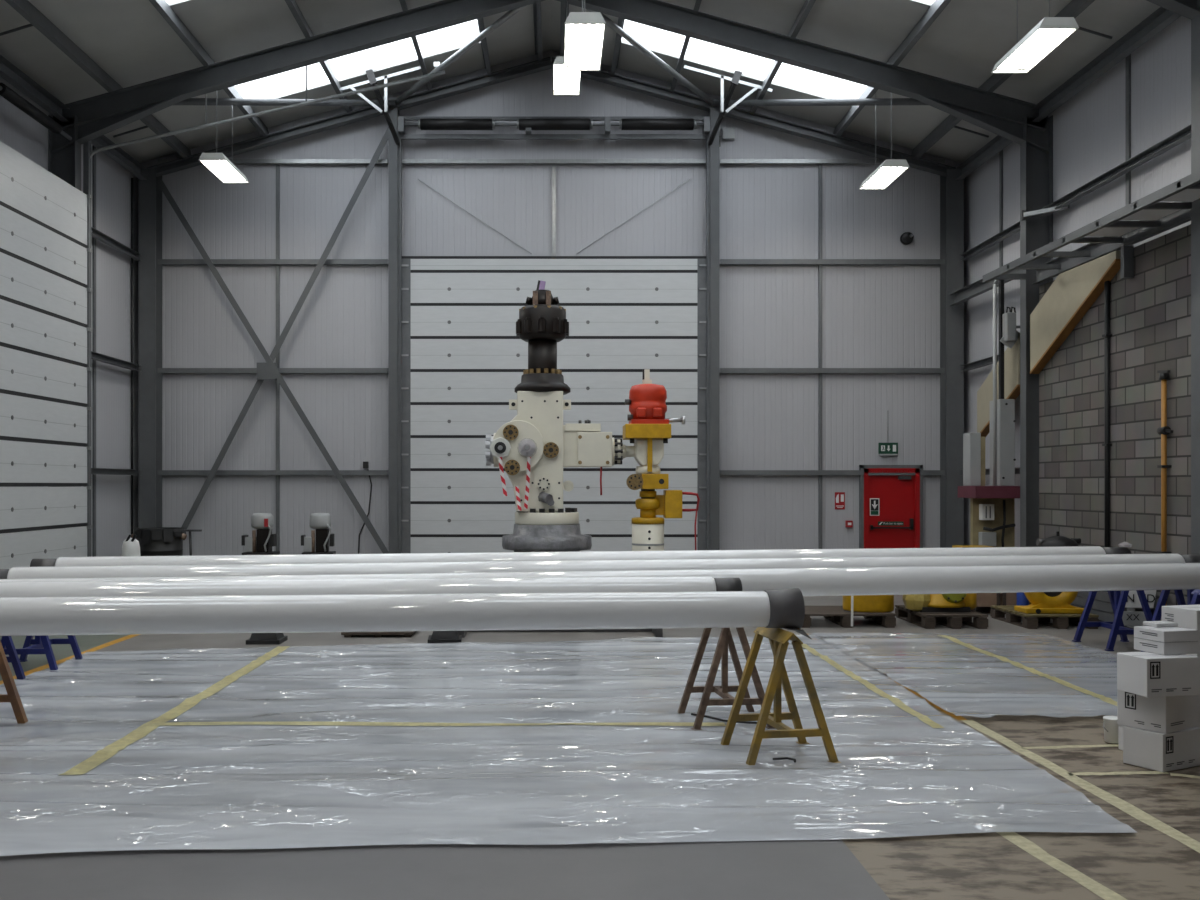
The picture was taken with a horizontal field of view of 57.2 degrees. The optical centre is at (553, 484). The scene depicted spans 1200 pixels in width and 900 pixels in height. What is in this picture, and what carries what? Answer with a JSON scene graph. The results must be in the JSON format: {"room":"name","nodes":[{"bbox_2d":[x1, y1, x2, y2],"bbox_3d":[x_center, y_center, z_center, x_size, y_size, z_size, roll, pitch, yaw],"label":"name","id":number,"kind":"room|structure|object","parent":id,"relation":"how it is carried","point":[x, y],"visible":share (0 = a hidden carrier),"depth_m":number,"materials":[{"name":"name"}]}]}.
{"room":"industrial workshop","nodes":[
{"label":"industrial workshop","id":0,"kind":"room"},
{"bbox_2d":[0,54,146,556],"bbox_3d":[-7.310,-2.098,6.900,0.520,7.595,25.800,0,0,0],"label":"wall","id":1,"kind":"structure","parent":0,"point":[115,259],"depth_m":18.39,"materials":[{"name":"grey metal"}]},
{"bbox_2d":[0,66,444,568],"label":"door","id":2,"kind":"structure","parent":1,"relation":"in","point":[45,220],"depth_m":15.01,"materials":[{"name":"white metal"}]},
{"bbox_2d":[139,50,963,555],"bbox_3d":[-0.050,-3.115,19.650,14.800,9.630,0.540,0,0,0],"label":"wall","id":3,"kind":"structure","parent":0,"point":[268,304],"depth_m":19.80,"materials":[{"name":"metal"}]},
{"bbox_2d":[358,462,371,553],"bbox_3d":[-3.400,0.635,19.755,0.264,2.111,0.070,0,0,0],"label":"cable","id":4,"kind":"object","parent":3,"relation":"attached to","point":[365,464],"visible":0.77,"depth_m":19.77,"materials":[{"name":"black paint"}]},
{"bbox_2d":[340,62,439,144],"bbox_3d":[-2.816,-6.577,18.604,1.372,1.129,1.299,0,0,-43],"label":"frame","id":5,"kind":"object","parent":3,"relation":"attached to","point":[372,80],"visible":0.85,"depth_m":18.57,"materials":[{"name":"metal"}]},
{"bbox_2d":[398,116,709,552],"bbox_3d":[0.000,-2.430,19.520,5.580,8.260,0.320,0,0,0],"label":"door","id":6,"kind":"structure","parent":3,"relation":"in","point":[462,359],"depth_m":19.63,"materials":[{"name":"white metal"}]},
{"bbox_2d":[719,128,734,146],"bbox_3d":[3.043,-6.089,19.750,0.394,0.622,0.120,0,0,0],"label":"junction box","id":7,"kind":"object","parent":3,"relation":"attached to","point":[727,133],"visible":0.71,"depth_m":19.70,"materials":[{"name":"grey paint"}]},
{"bbox_2d":[684,65,772,144],"bbox_3d":[3.020,-6.553,18.730,1.313,1.079,1.118,0,0,31],"label":"frame","id":8,"kind":"object","parent":3,"relation":"attached to","point":[735,80],"visible":1,"depth_m":18.57,"materials":[{"name":"metal"}]},
{"bbox_2d":[835,492,844,508],"bbox_3d":[5.144,0.285,19.794,0.180,0.310,0.011,0,0,0],"label":"sign","id":9,"kind":"object","parent":3,"relation":"attached to","point":[839,496],"visible":1,"depth_m":19.79,"materials":[{"name":"red plastic"}]},
{"bbox_2d":[845,521,852,526],"bbox_3d":[5.304,0.700,19.768,0.120,0.120,0.063,0,0,0],"label":"button","id":10,"kind":"object","parent":3,"relation":"attached to","point":[847,523],"visible":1,"depth_m":19.74,"materials":[{"name":"red plastic"}]},
{"bbox_2d":[878,411,897,455],"bbox_3d":[6.008,-0.935,19.770,0.340,0.810,0.060,0,0,0],"label":"exit sign","id":11,"kind":"object","parent":3,"relation":"attached to","point":[884,449],"visible":1,"depth_m":19.75,"materials":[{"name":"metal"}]},
{"bbox_2d":[859,465,922,548],"bbox_3d":[6.052,0.670,19.735,1.120,2.060,0.130,0,0,0],"label":"door","id":12,"kind":"structure","parent":3,"relation":"in","point":[890,506],"depth_m":19.74,"materials":[{"name":"red paint"}]},
{"bbox_2d":[871,499,878,510],"bbox_3d":[5.752,0.357,19.732,0.140,0.205,0.002,0,0,0],"label":"sign","id":13,"kind":"object","parent":12,"relation":"on","point":[874,502],"depth_m":19.73,"materials":[{"name":"green plastic"}]},
{"bbox_2d":[900,232,913,244],"bbox_3d":[6.337,-4.430,19.688,0.220,0.220,0.225,0,0,0],"label":"camera","id":14,"kind":"object","parent":3,"relation":"attached to","point":[906,238],"visible":1,"depth_m":19.64,"materials":[{"name":"black paint"}]},
{"bbox_2d":[0,0,1199,179],"bbox_3d":[-0.050,-6.401,6.900,15.100,2.959,26.100,0,0,0],"label":"ceiling","id":15,"kind":"structure","parent":0,"point":[128,70],"depth_m":16.29,"materials":[{"name":"grey paint"}]},
{"bbox_2d":[199,62,248,182],"bbox_3d":[-5.120,-5.640,17.100,0.410,1.551,1.260,0,0,0],"label":"hanging light","id":16,"kind":"object","parent":15,"relation":"hanging from","point":[218,164],"visible":0.98,"depth_m":17.06,"materials":[{"name":"white paint"}]},
{"bbox_2d":[553,3,580,94],"bbox_3d":[0.190,-6.889,16.400,0.410,1.709,1.260,0,0,0],"label":"light","id":17,"kind":"object","parent":15,"relation":"hanging from","point":[564,82],"visible":0.7,"depth_m":16.57,"materials":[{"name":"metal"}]},
{"bbox_2d":[563,0,605,70],"bbox_3d":[0.310,-6.148,11.550,0.410,3.126,1.260,0,0,0],"label":"light","id":18,"kind":"object","parent":15,"relation":"hanging from","point":[584,32],"visible":1,"depth_m":11.51,"materials":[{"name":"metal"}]},
{"bbox_2d":[859,93,909,188],"bbox_3d":[5.120,-5.577,17.100,0.410,1.623,1.260,0,0,0],"label":"hanging light","id":19,"kind":"object","parent":15,"relation":"hanging from","point":[891,169],"visible":0.95,"depth_m":17.06,"materials":[{"name":"metal"}]},
{"bbox_2d":[991,0,1078,73],"bbox_3d":[5.200,-5.536,11.950,0.410,1.661,1.260,0,0,0],"label":"hanging light","id":20,"kind":"object","parent":15,"relation":"hanging from","point":[1049,33],"visible":1,"depth_m":11.91,"materials":[{"name":"metal"}]},
{"bbox_2d":[0,595,1199,899],"bbox_3d":[-0.050,1.824,6.900,15.400,0.252,26.400,0,0,0],"label":"floor","id":21,"kind":"structure","parent":0,"point":[1160,861],"depth_m":6.18,"materials":[{"name":"concrete"}]},
{"bbox_2d":[2,636,25,678],"bbox_3d":[-4.860,1.300,9.200,0.600,0.800,0.720,0,0,-4],"label":"trestle","id":22,"kind":"object","parent":21,"relation":"on","point":[13,658],"visible":0.54,"depth_m":9.51,"materials":[{"name":"blue paint"}]},
{"bbox_2d":[1,635,82,669],"bbox_3d":[-4.830,1.300,10.300,0.600,0.800,0.720,0,0,-5],"label":"trestle","id":23,"kind":"object","parent":21,"relation":"on","point":[40,644],"visible":0.48,"depth_m":10.20,"materials":[{"name":"blue paint"}]},
{"bbox_2d":[30,546,1130,566],"bbox_3d":[0.634,0.775,11.030,11.097,0.225,0.226,0,0,-8],"label":"pipe","id":24,"kind":"object","parent":23,"relation":"on","point":[1054,550],"visible":0.44,"depth_m":10.88,"materials":[{"name":"metal"}]},
{"bbox_2d":[121,534,140,555],"bbox_3d":[-6.383,1.221,16.600,0.300,0.957,0.300,0,0,0],"label":"sack","id":25,"kind":"object","parent":21,"relation":"on","point":[130,547],"visible":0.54,"depth_m":16.50,"materials":[{"name":"white fabric"}]},
{"bbox_2d":[131,527,186,555],"bbox_3d":[-6.223,1.192,17.397,0.802,1.016,0.791,0,0,33],"label":"machine","id":26,"kind":"object","parent":21,"relation":"on","point":[156,541],"visible":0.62,"depth_m":17.10,"materials":[{"name":"black paint"}]},
{"bbox_2d":[174,529,201,555],"bbox_3d":[-5.519,1.189,16.686,0.528,1.022,0.447,0,0,0],"label":"stand","id":27,"kind":"object","parent":21,"relation":"on","point":[175,530],"visible":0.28,"depth_m":16.73,"materials":[{"name":"black paint"}]},
{"bbox_2d":[242,513,279,554],"bbox_3d":[-4.746,1.077,17.800,0.530,1.247,0.480,0,0,0],"label":"pump","id":28,"kind":"object","parent":21,"relation":"on","point":[262,544],"visible":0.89,"depth_m":17.66,"materials":[{"name":"black paint"}]},
{"bbox_2d":[264,519,267,526],"bbox_3d":[-4.611,0.605,17.622,0.060,0.130,0.025,0,0,0],"label":"label","id":29,"kind":"object","parent":28,"relation":"on","point":[265,520],"depth_m":17.61,"materials":[{"name":"red paper"}]},
{"bbox_2d":[246,633,287,644],"bbox_3d":[-3.105,1.275,11.900,0.360,0.850,0.360,0,0,0],"label":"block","id":30,"kind":"object","parent":21,"relation":"on","point":[256,638],"visible":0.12,"depth_m":11.76,"materials":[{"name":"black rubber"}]},
{"bbox_2d":[301,513,335,553],"bbox_3d":[-3.808,1.077,17.799,0.530,1.247,0.480,0,0,-6],"label":"pump","id":31,"kind":"object","parent":21,"relation":"on","point":[320,522],"visible":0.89,"depth_m":17.67,"materials":[{"name":"black paint"}]},
{"bbox_2d":[341,631,415,636],"bbox_3d":[-1.970,1.670,12.550,0.800,0.060,0.600,0,0,0],"label":"pallet","id":32,"kind":"object","parent":21,"relation":"on","point":[404,633],"visible":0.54,"depth_m":12.25,"materials":[{"name":"brown wood"}]},
{"bbox_2d":[0,839,889,899],"bbox_3d":[-2.815,1.694,3.875,8.370,0.009,2.950,0,0,0],"label":"floor mat","id":33,"kind":"object","parent":21,"relation":"on","point":[775,869],"visible":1,"depth_m":4.76,"materials":[{"name":"grey rubber"}]},
{"bbox_2d":[428,631,461,642],"bbox_3d":[-1.184,1.275,11.950,0.360,0.850,0.360,0,0,-4],"label":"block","id":34,"kind":"object","parent":21,"relation":"on","point":[437,636],"visible":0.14,"depth_m":11.81,"materials":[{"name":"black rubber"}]},
{"bbox_2d":[0,634,1136,855],"bbox_3d":[-0.843,1.671,8.611,7.962,0.035,7.167,0,0,-3],"label":"plastic sheet","id":35,"kind":"object","parent":21,"relation":"on","point":[88,741],"visible":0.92,"depth_m":6.89,"materials":[{"name":"white plastic"}]},
{"bbox_2d":[0,641,27,722],"bbox_3d":[-4.000,1.292,7.500,0.600,0.800,0.560,0,0,-2],"label":"trestle","id":36,"kind":"object","parent":35,"relation":"on","point":[12,696],"visible":1,"depth_m":7.73,"materials":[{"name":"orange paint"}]},
{"bbox_2d":[0,563,1199,595],"bbox_3d":[0.720,0.775,8.555,10.321,0.226,0.226,0,0,-9],"label":"pipe","id":37,"kind":"object","parent":36,"relation":"on","point":[847,581],"visible":0.32,"depth_m":8.82,"materials":[{"name":"metal"}]},
{"bbox_2d":[678,628,775,729],"bbox_3d":[1.220,1.292,7.860,0.600,0.800,0.560,0,0,-6],"label":"trestle","id":38,"kind":"object","parent":35,"relation":"on","point":[725,641],"visible":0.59,"depth_m":7.74,"materials":[{"name":"brown paint"}]},
{"bbox_2d":[0,576,742,596],"bbox_3d":[-2.558,0.766,7.540,7.815,0.225,0.225,0,0,-6],"label":"pipe","id":39,"kind":"object","parent":38,"relation":"on","point":[648,583],"visible":0.51,"depth_m":7.58,"materials":[{"name":"metal"}]},
{"bbox_2d":[691,713,766,724],"bbox_3d":[1.230,1.666,7.807,0.597,0.014,0.093,0,0,33],"label":"cable","id":40,"kind":"object","parent":35,"relation":"on","point":[694,714],"visible":0.59,"depth_m":7.78,"materials":[{"name":"black rubber"}]},
{"bbox_2d":[721,627,840,764],"bbox_3d":[1.400,1.292,6.890,0.600,0.800,0.560,0,0,-9],"label":"trestle","id":41,"kind":"object","parent":35,"relation":"on","point":[778,638],"visible":0.95,"depth_m":6.68,"materials":[{"name":"yellow paint"}]},
{"bbox_2d":[0,588,811,639],"bbox_3d":[-2.432,0.803,6.533,8.089,0.316,0.257,0,0,-5],"label":"pipe","id":42,"kind":"object","parent":41,"relation":"on","point":[782,608],"visible":1,"depth_m":6.57,"materials":[{"name":"metal"}]},
{"bbox_2d":[773,757,795,762],"bbox_3d":[1.404,1.664,6.677,0.145,0.012,0.068,0,0,25],"label":"rod","id":43,"kind":"object","parent":35,"relation":"on","point":[779,758],"visible":1,"depth_m":6.68,"materials":[{"name":"black metal"}]},
{"bbox_2d":[458,280,699,637],"bbox_3d":[0.383,-0.450,13.795,2.923,4.299,3.090,0,0,0],"label":"machine","id":44,"kind":"object","parent":21,"relation":"on","point":[533,448],"visible":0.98,"depth_m":13.72,"materials":[{"name":"metal"}]},
{"bbox_2d":[802,606,895,627],"bbox_3d":[3.505,1.620,13.575,1.150,0.160,0.950,0,0,0],"label":"wooden pallet","id":45,"kind":"object","parent":21,"relation":"on","point":[835,614],"visible":0.58,"depth_m":13.18,"materials":[{"name":"brown wood"}]},
{"bbox_2d":[843,595,893,612],"bbox_3d":[3.878,1.175,13.580,0.660,0.730,0.660,0,0,0],"label":"spool","id":46,"kind":"object","parent":45,"relation":"on","point":[861,603],"visible":0.18,"depth_m":13.31,"materials":[{"name":"paint"}]},
{"bbox_2d":[851,596,853,625],"bbox_3d":[3.595,1.251,13.215,0.034,0.859,0.325,0,0,20],"label":"strap","id":47,"kind":"object","parent":46,"relation":"hanging from","point":[852,597],"visible":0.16,"depth_m":13.07,"materials":[{"name":"white plastic"}]},
{"bbox_2d":[895,605,987,628],"bbox_3d":[4.760,1.620,13.575,0.760,0.160,1.150,0,0,0],"label":"wooden pallet","id":48,"kind":"object","parent":21,"relation":"on","point":[927,620],"visible":0.82,"depth_m":13.12,"materials":[{"name":"brown wood"}]},
{"bbox_2d":[902,593,976,611],"bbox_3d":[4.727,1.335,13.544,0.900,0.410,0.612,0,0,0],"label":"valve","id":49,"kind":"object","parent":48,"relation":"on","point":[966,602],"visible":0.48,"depth_m":13.30,"materials":[{"name":"yellow paint"}]},
{"bbox_2d":[963,593,976,609],"bbox_3d":[5.037,1.380,13.500,0.280,0.280,0.276,0,0,0],"label":"outlet","id":50,"kind":"object","parent":49,"relation":"attached to","point":[970,600],"depth_m":13.37,"materials":[{"name":"yellow paint"}]},
{"bbox_2d":[812,633,1116,717],"bbox_3d":[4.200,1.657,10.136,2.600,0.034,4.526,0,0,0],"label":"plastic sheet","id":51,"kind":"object","parent":21,"relation":"on","point":[1090,690],"visible":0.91,"depth_m":9.88,"materials":[{"name":"white"}]},
{"bbox_2d":[952,545,991,547],"bbox_3d":[6.167,1.299,16.200,0.460,0.802,0.400,0,0,0],"label":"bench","id":52,"kind":"object","parent":21,"relation":"on","point":[953,546],"visible":0.13,"depth_m":16.29,"materials":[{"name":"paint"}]},
{"bbox_2d":[972,593,999,612],"bbox_3d":[5.654,1.390,14.738,0.400,0.620,0.625,0,0,0],"label":"crate","id":53,"kind":"object","parent":21,"relation":"on","point":[985,601],"visible":0.12,"depth_m":14.45,"materials":[{"name":"brown wood"}]},
{"bbox_2d":[958,280,1019,546],"bbox_3d":[6.722,-0.743,16.975,0.753,4.885,0.850,0,0,0],"label":"machine","id":54,"kind":"object","parent":21,"relation":"on","point":[992,507],"visible":0.85,"depth_m":16.80,"materials":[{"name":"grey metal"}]},
{"bbox_2d":[958,486,1019,497],"bbox_3d":[6.722,0.107,16.925,0.753,0.184,0.750,0,0,0],"label":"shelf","id":55,"kind":"object","parent":54,"relation":"attached to","point":[963,491],"depth_m":16.55,"materials":[{"name":"red metal"}]},
{"bbox_2d":[1000,307,1019,348],"bbox_3d":[6.985,-2.378,16.599,0.497,0.635,0.190,0,0,6],"label":"switch box","id":56,"kind":"object","parent":54,"relation":"attached to","point":[1009,338],"visible":0.94,"depth_m":16.53,"materials":[{"name":"grey metal"}]},
{"bbox_2d":[1000,593,1031,613],"bbox_3d":[6.092,1.390,14.738,0.400,0.620,0.625,0,0,0],"label":"crate","id":57,"kind":"object","parent":21,"relation":"on","point":[1006,599],"visible":0.09,"depth_m":14.45,"materials":[{"name":"brown wood"}]},
{"bbox_2d":[1017,592,1028,605],"bbox_3d":[6.074,1.440,14.250,0.150,0.520,0.148,0,0,0],"label":"canister","id":58,"kind":"object","parent":21,"relation":"on","point":[1022,600],"visible":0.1,"depth_m":14.19,"materials":[{"name":"plastic"}]},
{"bbox_2d":[990,606,1098,628],"bbox_3d":[6.010,1.620,13.530,0.860,0.160,1.100,0,0,0],"label":"wooden pallet","id":59,"kind":"object","parent":21,"relation":"on","point":[1029,621],"visible":0.69,"depth_m":13.18,"materials":[{"name":"brown wood"}]},
{"bbox_2d":[1014,591,1083,613],"bbox_3d":[6.012,1.205,13.335,0.720,0.670,0.370,0,0,0],"label":"valve","id":60,"kind":"object","parent":59,"relation":"on","point":[1042,602],"visible":0.47,"depth_m":13.22,"materials":[{"name":"paint"}]},
{"bbox_2d":[1036,531,1080,546],"bbox_3d":[6.696,1.158,14.600,0.567,1.084,0.500,0,0,0],"label":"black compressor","id":61,"kind":"object","parent":21,"relation":"on","point":[1057,540],"visible":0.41,"depth_m":14.47,"materials":[{"name":"paint"}]},
{"bbox_2d":[1071,538,1080,543],"bbox_3d":[6.924,0.743,14.600,0.110,0.076,0.080,0,0,0],"label":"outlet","id":62,"kind":"object","parent":61,"relation":"attached to","point":[1078,540],"depth_m":14.57,"materials":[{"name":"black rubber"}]},
{"bbox_2d":[1103,716,1117,743],"bbox_3d":[3.682,1.615,7.246,0.119,0.165,0.129,0,0,29],"label":"paint can","id":63,"kind":"object","parent":21,"relation":"on","point":[1110,725],"visible":0.8,"depth_m":7.21,"materials":[{"name":"metal"}]},
{"bbox_2d":[1072,590,1152,650],"bbox_3d":[5.950,1.300,11.620,0.600,0.800,0.720,0,0,-2],"label":"trestle","id":64,"kind":"object","parent":21,"relation":"on","point":[1118,599],"visible":0.59,"depth_m":11.35,"materials":[{"name":"blue paint"}]},
{"bbox_2d":[1070,591,1161,628],"bbox_3d":[6.765,1.433,13.350,0.390,0.535,1.700,0,0,0],"label":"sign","id":65,"kind":"object","parent":21,"relation":"on","point":[1101,606],"visible":0.21,"depth_m":13.26,"materials":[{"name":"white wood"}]},
{"bbox_2d":[1118,726,1122,749],"bbox_3d":[3.688,1.622,7.017,0.110,0.151,0.120,0,0,-8],"label":"carton","id":66,"kind":"object","parent":21,"relation":"on","point":[1120,728],"visible":0.18,"depth_m":7.05,"materials":[{"name":"white cardboard"}]},
{"bbox_2d":[1122,590,1155,626],"bbox_3d":[6.568,1.401,12.349,0.390,0.588,0.059,0,0,8],"label":"sign","id":67,"kind":"object","parent":21,"relation":"on","point":[1130,618],"visible":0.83,"depth_m":12.34,"materials":[{"name":"metal"}]},
{"bbox_2d":[1123,726,1199,771],"bbox_3d":[3.704,1.584,6.691,0.380,0.226,0.262,0,0,-27],"label":"carton","id":68,"kind":"object","parent":21,"relation":"on","point":[1157,751],"visible":0.94,"depth_m":6.58,"materials":[{"name":"white cardboard"}]},
{"bbox_2d":[1117,690,1197,733],"bbox_3d":[3.689,1.356,6.722,0.362,0.229,0.301,0,0,-32],"label":"carton","id":69,"kind":"object","parent":68,"relation":"on","point":[1166,714],"visible":0.75,"depth_m":6.61,"materials":[{"name":"white cardboard"}]},
{"bbox_2d":[1125,692,1135,709],"bbox_3d":[3.502,1.310,6.682,0.001,0.100,0.070,0,0,-32],"label":"print","id":70,"kind":"object","parent":69,"relation":"attached to","point":[1132,697],"depth_m":6.68},
{"bbox_2d":[1117,652,1198,696],"bbox_3d":[3.611,1.127,6.579,0.360,0.226,0.252,0,0,-12],"label":"carton","id":71,"kind":"object","parent":69,"relation":"on","point":[1146,674],"visible":0.95,"depth_m":6.47,"materials":[{"name":"white cardboard"}]},
{"bbox_2d":[1150,662,1160,678],"bbox_3d":[3.515,1.083,6.431,0.070,0.100,0.001,0,0,-12],"label":"print","id":72,"kind":"object","parent":71,"relation":"attached to","point":[1153,666],"depth_m":6.43},
{"bbox_2d":[1134,626,1196,654],"bbox_3d":[3.720,0.942,6.696,0.246,0.143,0.246,0,0,-14],"label":"carton","id":73,"kind":"object","parent":71,"relation":"on","point":[1158,640],"visible":0.95,"depth_m":6.60,"materials":[{"name":"white cardboard"}]},
{"bbox_2d":[1140,631,1156,647],"bbox_3d":[3.603,0.935,6.666,0.001,0.087,0.140,0,0,-14],"label":"print","id":74,"kind":"object","parent":73,"relation":"attached to","point":[1148,639],"depth_m":6.67,"materials":[{"name":"grey paper"}]},
{"bbox_2d":[1143,621,1177,626],"bbox_3d":[3.745,0.858,6.794,0.150,0.023,0.120,0,0,-12],"label":"carton","id":75,"kind":"object","parent":73,"relation":"on","point":[1148,623],"visible":1,"depth_m":6.75,"materials":[{"name":"white cardboard"}]},
{"bbox_2d":[1151,688,1190,691],"bbox_3d":[3.623,1.202,6.454,0.270,0.017,0.001,0,0,-12],"label":"print","id":76,"kind":"object","parent":71,"relation":"attached to","point":[1171,689],"depth_m":6.45},
{"bbox_2d":[1134,720,1184,727],"bbox_3d":[3.639,1.427,6.576,0.278,0.027,0.117,0,0,12],"label":"print","id":77,"kind":"object","parent":69,"relation":"attached to","point":[1137,723],"depth_m":6.57,"materials":[{"name":"grey"}]},
{"bbox_2d":[1166,736,1172,753],"bbox_3d":[3.647,1.540,6.516,0.070,0.100,0.001,0,0,-27],"label":"print","id":78,"kind":"object","parent":68,"relation":"attached to","point":[1171,741],"depth_m":6.51},
{"bbox_2d":[1166,759,1194,766],"bbox_3d":[3.740,1.659,6.564,0.270,0.017,0.001,0,0,-27],"label":"print","id":79,"kind":"object","parent":68,"relation":"attached to","point":[1193,759],"depth_m":6.56},
{"bbox_2d":[1141,589,1193,651],"bbox_3d":[6.150,1.300,10.620,0.600,0.800,0.720,0,0,-4],"label":"trestle","id":80,"kind":"object","parent":21,"relation":"on","point":[1164,594],"visible":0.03,"depth_m":10.89,"materials":[{"name":"blue paint"}]},
{"bbox_2d":[0,553,1199,578],"bbox_3d":[0.803,0.785,9.925,11.318,0.225,0.226,0,0,-9],"label":"pipe","id":81,"kind":"object","parent":80,"relation":"on","point":[906,561],"visible":0.41,"depth_m":9.74,"materials":[{"name":"metal"}]},
{"bbox_2d":[1190,589,1199,604],"bbox_3d":[5.750,1.300,9.420,0.600,0.800,0.720,0,0,-6],"label":"trestle","id":82,"kind":"object","parent":21,"relation":"on","point":[1196,593],"visible":0.16,"depth_m":9.69,"materials":[{"name":"blue paint"}]},
{"bbox_3d":[4.187,1.547,7.131,0.340,0.301,0.280,0,0,-16],"label":"carton","id":83,"kind":"object","parent":21,"relation":"on","visible":0},
{"bbox_3d":[4.191,1.245,7.129,0.340,0.301,0.280,0,0,-15],"label":"carton","id":84,"kind":"object","parent":83,"relation":"on","visible":0},
{"bbox_2d":[1162,604,1199,657],"bbox_3d":[4.187,0.943,7.131,0.341,0.301,0.280,0,0,-16],"label":"carton","id":85,"kind":"object","parent":84,"relation":"on","point":[1186,616],"visible":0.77,"depth_m":7.06,"materials":[{"name":"white cardboard"}]},
{"bbox_2d":[1165,613,1173,621],"bbox_3d":[4.003,0.861,7.157,0.001,0.047,0.070,0,0,-16],"label":"print","id":86,"kind":"object","parent":85,"relation":"attached to","point":[1165,613],"depth_m":7.15},
{"bbox_2d":[949,0,1199,620],"bbox_3d":[7.210,-2.098,6.900,0.520,7.595,25.800,0,0,0],"label":"wall","id":87,"kind":"structure","parent":0,"point":[1124,128],"depth_m":14.38,"materials":[{"name":"concrete"}]},
{"bbox_2d":[977,333,1019,436],"bbox_3d":[7.060,-1.536,17.400,0.130,1.529,1.612,0,0,0],"label":"board","id":88,"kind":"object","parent":87,"relation":"attached to","point":[1011,356],"visible":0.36,"depth_m":17.09,"materials":[{"name":"beige wood"}]},
{"bbox_2d":[1021,205,1069,220],"bbox_3d":[7.069,-3.950,15.873,0.087,0.140,0.717,0,0,-37],"label":"light","id":89,"kind":"object","parent":87,"relation":"attached to","point":[1024,214],"depth_m":15.88,"materials":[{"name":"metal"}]},
{"bbox_2d":[1030,251,1120,373],"bbox_3d":[7.060,-2.276,14.935,0.130,1.289,2.483,0,0,0],"label":"board","id":90,"kind":"object","parent":87,"relation":"attached to","point":[1074,291],"visible":0.87,"depth_m":15.09,"materials":[{"name":"beige wood"}]},
{"bbox_2d":[983,170,1199,283],"bbox_3d":[6.735,-2.855,12.750,0.770,0.610,7.100,0,0,0],"label":"tray","id":91,"kind":"object","parent":87,"relation":"attached to","point":[1168,207],"visible":0.98,"depth_m":13.38,"materials":[{"name":"grey paint"}]},
{"bbox_2d":[1102,281,1111,546],"bbox_3d":[7.093,-0.550,14.100,0.085,4.500,0.100,0,0,0],"label":"conduit","id":92,"kind":"object","parent":87,"relation":"attached to","point":[1107,335],"visible":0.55,"depth_m":14.08,"materials":[{"name":"black metal"}]},
{"bbox_2d":[1157,370,1172,620],"bbox_3d":[7.075,0.182,12.689,0.110,3.035,0.285,0,0,0],"label":"gas pipe","id":93,"kind":"object","parent":87,"relation":"attached to","point":[1164,430],"visible":0.88,"depth_m":12.73,"materials":[{"name":"metal"}]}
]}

